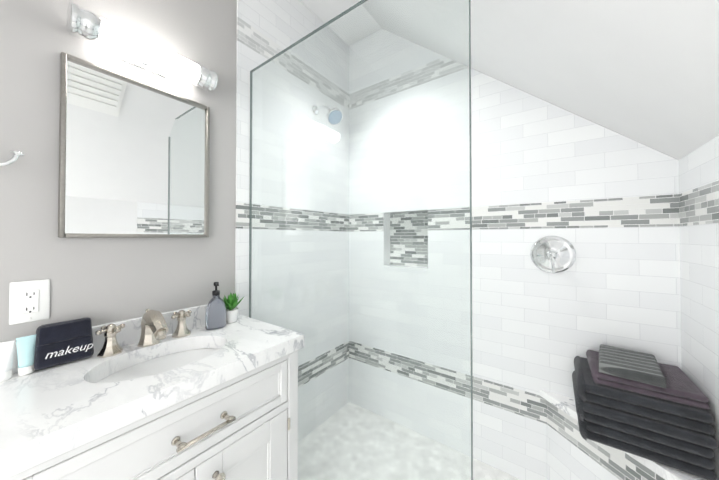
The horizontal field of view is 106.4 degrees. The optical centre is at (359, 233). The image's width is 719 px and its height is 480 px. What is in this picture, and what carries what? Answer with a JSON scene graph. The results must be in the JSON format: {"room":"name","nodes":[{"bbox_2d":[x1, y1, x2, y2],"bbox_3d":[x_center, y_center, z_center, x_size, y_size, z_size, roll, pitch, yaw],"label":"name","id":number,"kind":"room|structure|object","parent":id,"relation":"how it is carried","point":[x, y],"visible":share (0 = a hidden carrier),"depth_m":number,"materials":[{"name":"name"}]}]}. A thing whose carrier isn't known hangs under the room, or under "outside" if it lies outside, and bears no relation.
{"room":"bathroom","nodes":[
{"label":"bathroom","id":0,"kind":"room"},
{"bbox_2d":[0,0,236,342],"bbox_3d":[-1.171,-0.104,0.476,0.001,2.610,1.982,-1,-1,36],"label":"wall","id":1,"kind":"structure","parent":0,"point":[98,281],"depth_m":0.90,"materials":[{"name":"grey paint"}]},
{"bbox_2d":[0,150,24,165],"bbox_3d":[-0.961,-0.200,0.699,0.082,0.053,0.110,-1,-1,36],"label":"towel hook","id":2,"kind":"object","parent":1,"relation":"attached to","point":[15,157],"visible":1,"depth_m":0.71,"materials":[{"name":"silver metal"}]},
{"bbox_2d":[9,279,49,324],"bbox_3d":[-0.947,0.194,0.773,0.008,0.118,0.074,-1,-1,36],"label":"electrical outlet","id":3,"kind":"object","parent":1,"relation":"attached to","point":[29,301],"visible":1,"depth_m":0.77,"materials":[{"name":"white plastic"}]},
{"bbox_2d":[58,52,209,237],"bbox_3d":[-0.783,-0.269,0.992,0.023,0.564,0.435,-1,-1,36],"label":"mirror","id":4,"kind":"object","parent":1,"relation":"attached to","point":[134,158],"visible":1,"depth_m":0.95,"materials":[{"name":"clear glass"}]},
{"bbox_2d":[66,1,217,91],"bbox_3d":[-0.745,-0.633,0.963,0.123,0.084,0.410,-1,-1,36],"label":"light","id":5,"kind":"object","parent":1,"relation":"attached to","point":[132,48],"visible":0.98,"depth_m":0.90,"materials":[{"name":"white glass"}]},
{"bbox_2d":[235,0,348,441],"bbox_3d":[-0.332,-0.090,1.626,0.008,2.610,0.864,-1,-1,36],"label":"tiled wall","id":6,"kind":"structure","parent":0,"point":[267,30],"depth_m":1.58,"materials":[{"name":"white tile"}]},
{"bbox_2d":[312,105,342,124],"bbox_3d":[-0.200,-0.735,1.631,0.212,0.156,0.100,-1,-1,36],"label":"shower head","id":7,"kind":"object","parent":6,"relation":"attached to","point":[335,117],"depth_m":1.59},
{"bbox_2d":[384,210,427,268],"bbox_3d":[0.313,0.034,1.746,0.310,0.355,0.090,-1,-1,36],"label":"shower niche","id":8,"kind":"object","parent":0,"point":[387,234],"depth_m":1.82,"materials":[{"name":"tile"}]},
{"bbox_2d":[298,402,519,479],"bbox_3d":[-0.264,1.199,0.336,1.614,0.001,2.846,-1,-1,36],"label":"floor","id":9,"kind":"structure","parent":0,"point":[482,471],"depth_m":1.47,"materials":[{"name":"white tile"}]},
{"bbox_2d":[0,304,304,479],"bbox_3d":[-0.606,0.753,0.853,0.454,0.904,0.756,-1,-1,36],"label":"bathroom vanity","id":10,"kind":"object","parent":9,"relation":"on","point":[200,402],"visible":0.98,"depth_m":0.75,"materials":[{"name":"white wood"}]},
{"bbox_2d":[0,340,14,381],"bbox_3d":[-0.937,0.334,0.708,0.029,0.098,0.037,-1,-1,36],"label":"toiletry tube","id":11,"kind":"object","parent":10,"relation":"on","point":[6,354],"visible":1,"depth_m":0.71,"materials":[{"name":"white plastic"}]},
{"bbox_2d":[16,334,35,375],"bbox_3d":[-0.916,0.333,0.740,0.029,0.102,0.037,-1,-1,36],"label":"toiletry tube","id":12,"kind":"object","parent":10,"relation":"on","point":[25,350],"visible":1,"depth_m":0.73,"materials":[{"name":"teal plastic"}]},
{"bbox_2d":[34,317,93,369],"bbox_3d":[-0.875,0.322,0.800,0.048,0.122,0.121,-1,-1,36],"label":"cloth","id":13,"kind":"object","parent":10,"relation":"on","point":[60,343],"visible":1,"depth_m":0.79,"materials":[{"name":"black fabric"}]},
{"bbox_2d":[95,309,191,357],"bbox_3d":[-0.707,0.325,0.924,0.162,0.123,0.279,-1,-1,36],"label":"faucet","id":14,"kind":"object","parent":10,"relation":"on","point":[154,328],"visible":1,"depth_m":0.90,"materials":[{"name":"silver metal"}]},
{"bbox_2d":[205,282,225,329],"bbox_3d":[-0.596,0.294,1.118,0.065,0.188,0.080,-1,-1,36],"label":"soap dispenser","id":15,"kind":"object","parent":10,"relation":"on","point":[215,316],"visible":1,"depth_m":1.09,"materials":[{"name":"grey glass"}]},
{"bbox_2d":[223,293,243,322],"bbox_3d":[-0.567,0.327,1.196,0.101,0.126,0.097,-1,-1,36],"label":"succulent plant","id":16,"kind":"object","parent":10,"relation":"on","point":[231,302],"visible":0.83,"depth_m":1.17,"materials":[{"name":"green plant"}]},
{"bbox_2d":[249,0,472,479],"bbox_3d":[-0.120,0.195,1.024,1.038,2.017,0.034,-1,-1,36],"label":"glass","id":17,"kind":"object","parent":9,"relation":"on","point":[251,123],"visible":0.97,"depth_m":0.92,"materials":[{"name":"clear glass"}]},
{"bbox_2d":[539,389,707,479],"bbox_3d":[0.922,0.972,0.986,0.450,0.469,0.404,-1,-1,36],"label":"shower bench","id":18,"kind":"object","parent":9,"relation":"on","point":[572,454],"visible":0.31,"depth_m":1.11,"materials":[{"name":"tile"}]},
{"bbox_2d":[572,344,717,479],"bbox_3d":[0.999,0.597,0.994,0.324,0.276,0.301,-1,-1,36],"label":"towel stack","id":19,"kind":"object","parent":18,"relation":"on","point":[645,405],"visible":1,"depth_m":0.89,"materials":[{"name":"grey fabric"}]},
{"bbox_2d":[390,211,427,266],"bbox_3d":[0.339,0.035,1.782,0.310,0.355,0.001,-1,-1,36],"label":"wall","id":20,"kind":"structure","parent":0,"point":[417,260],"depth_m":1.79,"materials":[{"name":"tile"}]},
{"bbox_2d":[349,29,680,479],"bbox_3d":[0.571,-0.091,1.504,1.614,2.610,0.001,-1,-1,36],"label":"tiled wall","id":21,"kind":"structure","parent":0,"point":[604,201],"depth_m":1.40,"materials":[{"name":"white tile"}]},
{"bbox_2d":[530,236,575,273],"bbox_3d":[0.883,0.096,1.232,0.176,0.176,0.073,-1,-1,36],"label":"shower valve","id":22,"kind":"object","parent":21,"relation":"attached to","point":[553,254],"visible":1,"depth_m":1.24,"materials":[{"name":"silver metal"}]},
{"bbox_2d":[359,0,718,159],"bbox_3d":[-0.144,-0.851,0.275,1.330,1.120,2.846,-1,-1,36],"label":"ceiling","id":23,"kind":"structure","parent":0,"point":[645,72],"depth_m":0.85,"materials":[{"name":"white paint"}]},
{"bbox_2d":[301,0,381,44],"bbox_3d":[-0.800,-1.406,0.757,0.290,0.001,2.846,-1,-1,36],"label":"ceiling","id":24,"kind":"structure","parent":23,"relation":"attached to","point":[324,11],"depth_m":1.73,"materials":[{"name":"white paint"}]},
{"bbox_2d":[678,136,718,479],"bbox_3d":[0.982,0.459,0.689,0.001,1.490,0.827,-1,-1,36],"label":"tiled wall","id":25,"kind":"structure","parent":0,"point":[698,168],"depth_m":0.88,"materials":[{"name":"white tile"}]}
]}

